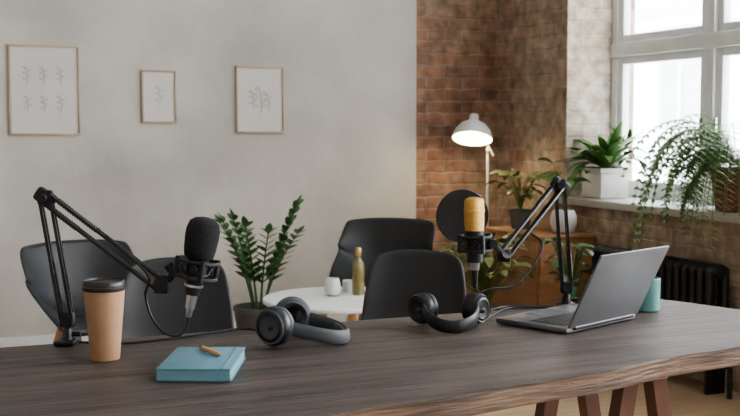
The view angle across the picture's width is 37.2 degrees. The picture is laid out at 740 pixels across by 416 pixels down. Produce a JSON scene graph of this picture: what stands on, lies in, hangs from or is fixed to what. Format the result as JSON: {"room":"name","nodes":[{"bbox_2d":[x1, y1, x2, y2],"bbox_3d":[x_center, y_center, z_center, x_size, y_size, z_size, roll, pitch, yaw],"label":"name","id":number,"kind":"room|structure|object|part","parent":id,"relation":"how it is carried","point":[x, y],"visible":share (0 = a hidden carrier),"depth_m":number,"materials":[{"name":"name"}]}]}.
{"room":"studio","nodes":[
{"label":"studio","id":0,"kind":"room"},
{"bbox_2d":[0,0,497,337],"bbox_3d":[-1.954,-0.852,6.065,6.900,3.300,0.300,-2,5,-23],"label":"wall","id":1,"kind":"structure","parent":0,"point":[377,92],"depth_m":6.47,"materials":[{"name":"paint"}]},
{"bbox_2d":[8,44,80,134],"bbox_3d":[-1.770,-0.641,5.986,0.375,0.490,0.019,-2,5,-23],"label":"framed picture","id":2,"kind":"object","parent":1,"relation":"attached to","point":[44,80],"visible":1,"depth_m":5.98,"materials":[{"name":"white paper"}]},
{"bbox_2d":[141,70,176,122],"bbox_3d":[-1.196,-0.632,6.237,0.200,0.300,0.019,-2,5,-23],"label":"framed picture","id":3,"kind":"object","parent":1,"relation":"attached to","point":[158,87],"visible":1,"depth_m":6.24,"materials":[{"name":"white paper"}]},
{"bbox_2d":[0,314,358,347],"bbox_3d":[-2.288,0.767,5.862,5.633,0.100,0.020,-2,5,-23],"label":"baseboard","id":4,"kind":"structure","parent":1,"relation":"attached to","point":[38,339],"depth_m":6.05,"materials":[{"name":"white paint"}]},
{"bbox_2d":[235,65,284,132],"bbox_3d":[-0.646,-0.638,6.477,0.297,0.393,0.019,-2,5,-23],"label":"framed picture","id":5,"kind":"object","parent":1,"relation":"attached to","point":[260,90],"visible":1,"depth_m":6.48,"materials":[{"name":"white paper"}]},
{"bbox_2d":[473,375,739,415],"bbox_3d":[-0.089,1.134,2.194,6.719,0.100,9.133,-2,5,-23],"label":"floor","id":6,"kind":"structure","parent":0,"point":[687,397],"depth_m":4.95,"materials":[{"name":"brown wood"}]},
{"bbox_2d":[20,239,135,343],"bbox_3d":[-1.186,0.530,4.679,0.512,0.751,0.490,-3,5,-35],"label":"shell chair","id":7,"kind":"object","parent":6,"relation":"on","point":[84,260],"visible":0.52,"depth_m":4.79,"materials":[{"name":"black plastic"}]},
{"bbox_2d":[121,257,233,338],"bbox_3d":[-0.651,0.583,3.682,0.439,0.789,0.473,-1,4,-8],"label":"shell chair","id":8,"kind":"object","parent":6,"relation":"on","point":[213,311],"visible":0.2,"depth_m":3.84,"materials":[{"name":"black plastic"}]},
{"bbox_2d":[213,195,304,327],"bbox_3d":[-0.614,0.363,5.970,0.530,0.890,0.511,0,4,3],"label":"plant","id":9,"kind":"object","parent":6,"relation":"on","point":[246,314],"visible":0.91,"depth_m":5.88,"materials":[{"name":"green plant"}]},
{"bbox_2d":[262,287,365,320],"bbox_3d":[-0.140,0.642,4.839,0.660,0.503,0.660,0,4,0],"label":"round coffee table","id":10,"kind":"object","parent":6,"relation":"on","point":[350,304],"visible":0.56,"depth_m":4.73,"materials":[{"name":"white paint"}]},
{"bbox_2d":[324,277,340,296],"bbox_3d":[-0.165,0.348,4.858,0.076,0.080,0.076,-2,5,-23],"label":"ceramic vase","id":11,"kind":"object","parent":10,"relation":"on","point":[332,287],"visible":1,"depth_m":4.83,"materials":[{"name":"white ceramic"}]},
{"bbox_2d":[343,279,351,291],"bbox_3d":[-0.095,0.353,4.999,0.060,0.050,0.060,-2,5,-23],"label":"ceramic cup","id":12,"kind":"object","parent":10,"relation":"on","point":[347,283],"visible":0.77,"depth_m":4.97,"materials":[{"name":"white ceramic"}]},
{"bbox_2d":[352,247,364,294],"bbox_3d":[-0.052,0.281,4.893,0.056,0.209,0.056,-2,5,-23],"label":"glass bottle","id":13,"kind":"object","parent":10,"relation":"on","point":[358,269],"visible":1,"depth_m":4.87,"materials":[{"name":"gold metal"}]},
{"bbox_2d":[0,299,739,415],"bbox_3d":[-0.037,0.704,2.266,2.598,0.754,1.051,-2,5,-23],"label":"wooden table","id":14,"kind":"object","parent":6,"relation":"on","point":[400,366],"visible":0.8,"depth_m":2.26,"materials":[{"name":"brown wood"}]},
{"bbox_2d":[81,277,126,361],"bbox_3d":[-0.563,0.236,2.333,0.093,0.169,0.093,-2,5,-23],"label":"coffee cup","id":15,"kind":"object","parent":14,"relation":"on","point":[103,296],"visible":1,"depth_m":2.30,"materials":[{"name":"brown paper"}]},
{"bbox_2d":[33,187,220,345],"bbox_3d":[-0.547,0.188,2.487,0.424,0.473,0.099,0,4,6],"label":"microphone boom arm","id":16,"kind":"object","parent":14,"relation":"attached to","point":[202,234],"visible":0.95,"depth_m":2.46,"materials":[{"name":"black metal"}]},
{"bbox_3d":[-0.710,0.115,2.490,0.078,0.312,0.028,0,4,0],"label":"arm","id":17,"kind":"part","parent":16,"relation":"part of","materials":[{"name":"black metal"}]},
{"bbox_3d":[-0.605,0.071,2.482,0.309,0.239,0.061,0,4,2],"label":"arm","id":18,"kind":"part","parent":16,"relation":"part of","materials":[{"name":"black metal"}]},
{"bbox_2d":[79,328,255,344],"bbox_3d":[-0.457,0.300,2.567,0.429,0.006,0.060,-2,5,-26],"label":"cable","id":19,"kind":"object","parent":14,"relation":"on","point":[233,329],"visible":0.81,"depth_m":2.56,"materials":[{"name":"black plastic"}]},
{"bbox_2d":[156,346,244,381],"bbox_3d":[-0.340,0.315,2.234,0.146,0.026,0.215,0,4,1],"label":"notebook","id":20,"kind":"object","parent":14,"relation":"on","point":[186,364],"visible":1,"depth_m":2.17,"materials":[{"name":"blue paper"}]},
{"bbox_2d":[199,345,221,355],"bbox_3d":[-0.329,0.296,2.274,0.009,0.008,0.103,-3,5,-32],"label":"pencil","id":21,"kind":"object","parent":20,"relation":"on","point":[202,347],"visible":1,"depth_m":2.27,"materials":[{"name":"brown wood"}]},
{"bbox_2d":[255,296,349,345],"bbox_3d":[-0.145,0.260,2.517,0.201,0.090,0.210,1,4,12],"label":"headphones","id":22,"kind":"object","parent":14,"relation":"on","point":[292,316],"visible":1,"depth_m":2.45,"materials":[{"name":"black plastic"}]},
{"bbox_2d":[408,292,490,333],"bbox_3d":[0.198,0.253,2.691,0.207,0.078,0.173,0,4,0],"label":"headphones","id":23,"kind":"object","parent":14,"relation":"on","point":[423,308],"visible":1,"depth_m":2.71,"materials":[{"name":"black plastic"}]},
{"bbox_2d":[436,176,577,305],"bbox_3d":[0.397,0.158,2.886,0.432,0.475,0.162,-2,5,-28],"label":"microphone boom arm","id":24,"kind":"object","parent":14,"relation":"attached to","point":[462,216],"visible":0.92,"depth_m":2.85,"materials":[{"name":"black metal"}]},
{"bbox_3d":[0.437,0.026,2.913,0.054,0.215,0.282,4,6,44],"label":"arm","id":25,"kind":"part","parent":24,"relation":"part of","materials":[{"name":"black metal"}]},
{"bbox_3d":[0.527,0.077,2.998,0.057,0.314,0.028,0,4,0],"label":"arm","id":26,"kind":"part","parent":24,"relation":"part of","materials":[{"name":"black metal"}]},
{"bbox_2d":[487,306,549,319],"bbox_3d":[0.377,0.275,2.917,0.302,0.005,0.094,-3,5,-40],"label":"cable","id":27,"kind":"object","parent":14,"relation":"on","point":[516,307],"visible":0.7,"depth_m":2.98,"materials":[{"name":"black plastic"}]},
{"bbox_2d":[490,305,554,310],"bbox_3d":[0.379,0.272,2.957,0.266,0.005,0.088,-3,5,-35],"label":"cable","id":28,"kind":"object","parent":14,"relation":"on","point":[492,309],"visible":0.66,"depth_m":3.00,"materials":[{"name":"black plastic"}]},
{"bbox_2d":[496,245,668,333],"bbox_3d":[0.532,0.192,2.754,0.308,0.197,0.305,4,6,45],"label":"laptop","id":29,"kind":"object","parent":14,"relation":"on","point":[618,285],"visible":1,"depth_m":2.68,"materials":[{"name":"metal"}]},
{"bbox_2d":[638,276,660,312],"bbox_3d":[0.749,0.231,2.959,0.097,0.090,0.078,-2,5,-27],"label":"coffee mug","id":30,"kind":"object","parent":14,"relation":"on","point":[651,303],"visible":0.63,"depth_m":2.92,"materials":[{"name":"teal ceramic"}]},
{"bbox_2d":[329,217,434,320],"bbox_3d":[0.063,0.448,5.757,0.518,0.758,0.495,1,4,15],"label":"shell chair","id":31,"kind":"object","parent":6,"relation":"on","point":[375,237],"visible":0.51,"depth_m":5.92,"materials":[{"name":"black plastic"}]},
{"bbox_2d":[361,250,465,319],"bbox_3d":[0.128,0.566,3.921,0.439,0.789,0.473,1,4,15],"label":"shell chair","id":32,"kind":"object","parent":6,"relation":"on","point":[394,277],"visible":0.35,"depth_m":4.09,"materials":[{"name":"black plastic"}]},
{"bbox_2d":[452,113,493,226],"bbox_3d":[0.682,0.084,6.770,0.376,1.330,0.260,-4,6,-42],"label":"floor lamp","id":33,"kind":"object","parent":6,"relation":"on","point":[471,132],"visible":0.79,"depth_m":6.75,"materials":[{"name":"white metal"}]},
{"bbox_3d":[0.622,-0.476,6.692,0.243,0.202,0.234,0,4,0],"label":"lamp shade","id":34,"kind":"part","parent":33,"relation":"part of","materials":[{"name":"white metal"}]},
{"bbox_3d":[0.627,-0.468,6.707,0.068,0.082,0.070,0,4,0],"label":"bulb","id":35,"kind":"part","parent":33,"relation":"part of","materials":[{"name":"white glass"}]},
{"bbox_2d":[439,233,534,309],"bbox_3d":[0.634,0.458,5.984,0.549,0.699,0.529,-2,5,-23],"label":"potted croton","id":36,"kind":"object","parent":6,"relation":"on","point":[485,275],"visible":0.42,"depth_m":5.95,"materials":[{"name":"plant"}]},
{"bbox_2d":[485,225,595,308],"bbox_3d":[0.962,0.453,6.381,0.387,0.650,0.630,-2,5,-23],"label":"wooden dresser","id":37,"kind":"object","parent":6,"relation":"on","point":[539,290],"visible":0.47,"depth_m":6.13,"materials":[{"name":"brown wood"}]},
{"bbox_2d":[485,168,546,228],"bbox_3d":[0.868,-0.062,6.492,0.369,0.361,0.369,3,5,40],"label":"pothos","id":38,"kind":"object","parent":37,"relation":"on","point":[517,216],"visible":0.98,"depth_m":6.44,"materials":[{"name":"plant"}]},
{"bbox_2d":[537,157,592,233],"bbox_3d":[1.073,-0.071,6.162,0.276,0.425,0.340,-2,5,-23],"label":"rubber plant","id":39,"kind":"object","parent":37,"relation":"on","point":[572,218],"visible":0.6,"depth_m":6.12,"materials":[{"name":"green plant"}]},
{"bbox_2d":[539,238,594,303],"bbox_3d":[1.032,0.490,5.704,0.350,0.676,0.335,-2,5,-23],"label":"potted ficus","id":40,"kind":"object","parent":6,"relation":"on","point":[554,263],"visible":0.34,"depth_m":5.69,"materials":[{"name":"green plant"}]},
{"bbox_2d":[592,245,732,398],"bbox_3d":[1.442,0.537,5.504,0.140,0.610,1.064,-2,5,-23],"label":"radiator","id":41,"kind":"object","parent":6,"relation":"on","point":[683,280],"visible":0.27,"depth_m":5.16,"materials":[{"name":"metal"}]},
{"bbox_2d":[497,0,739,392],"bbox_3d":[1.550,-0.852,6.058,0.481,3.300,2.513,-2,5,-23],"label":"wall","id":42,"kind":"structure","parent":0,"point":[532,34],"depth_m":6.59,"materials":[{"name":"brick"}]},
{"bbox_2d":[565,0,612,195],"bbox_3d":[1.286,-1.125,6.432,0.310,2.110,0.010,-2,5,-23],"label":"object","id":43,"kind":"structure","parent":42,"relation":"attached to","point":[589,22],"depth_m":6.45,"materials":[{"name":"brick"}]},
{"bbox_2d":[559,196,739,223],"bbox_3d":[1.617,0.005,5.715,0.381,0.040,1.713,-2,5,-23],"label":"sill","id":44,"kind":"structure","parent":42,"relation":"on","point":[623,204],"depth_m":5.77,"materials":[{"name":"paint"}]},
{"bbox_2d":[548,121,649,198],"bbox_3d":[1.260,-0.275,6.263,0.453,0.439,0.645,-2,5,-23],"label":"aloe","id":45,"kind":"object","parent":44,"relation":"on","point":[608,183],"visible":0.98,"depth_m":6.22,"materials":[{"name":"green plant"}]},
{"bbox_2d":[610,0,739,204],"bbox_3d":[1.797,-1.072,5.720,0.085,2.109,1.727,-2,5,-23],"label":"frame","id":46,"kind":"object","parent":44,"relation":"on","point":[713,42],"visible":0.66,"depth_m":5.90,"materials":[{"name":"white paint"}]},
{"bbox_2d":[621,114,739,249],"bbox_3d":[1.546,-0.129,5.293,0.699,0.650,0.906,-2,5,-23],"label":"potted fern","id":47,"kind":"object","parent":44,"relation":"on","point":[725,181],"visible":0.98,"depth_m":5.19,"materials":[{"name":"green plant"}]},
{"label":"outside","id":48,"kind":"structure","parent":0,"visible":0},
{"bbox_2d":[632,0,739,182],"bbox_3d":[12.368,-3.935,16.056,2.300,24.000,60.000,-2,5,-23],"label":"window pane","id":49,"kind":"object","parent":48,"point":[664,92],"visible":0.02,"depth_m":26.04,"materials":[{"name":"clear glass"}]}
]}

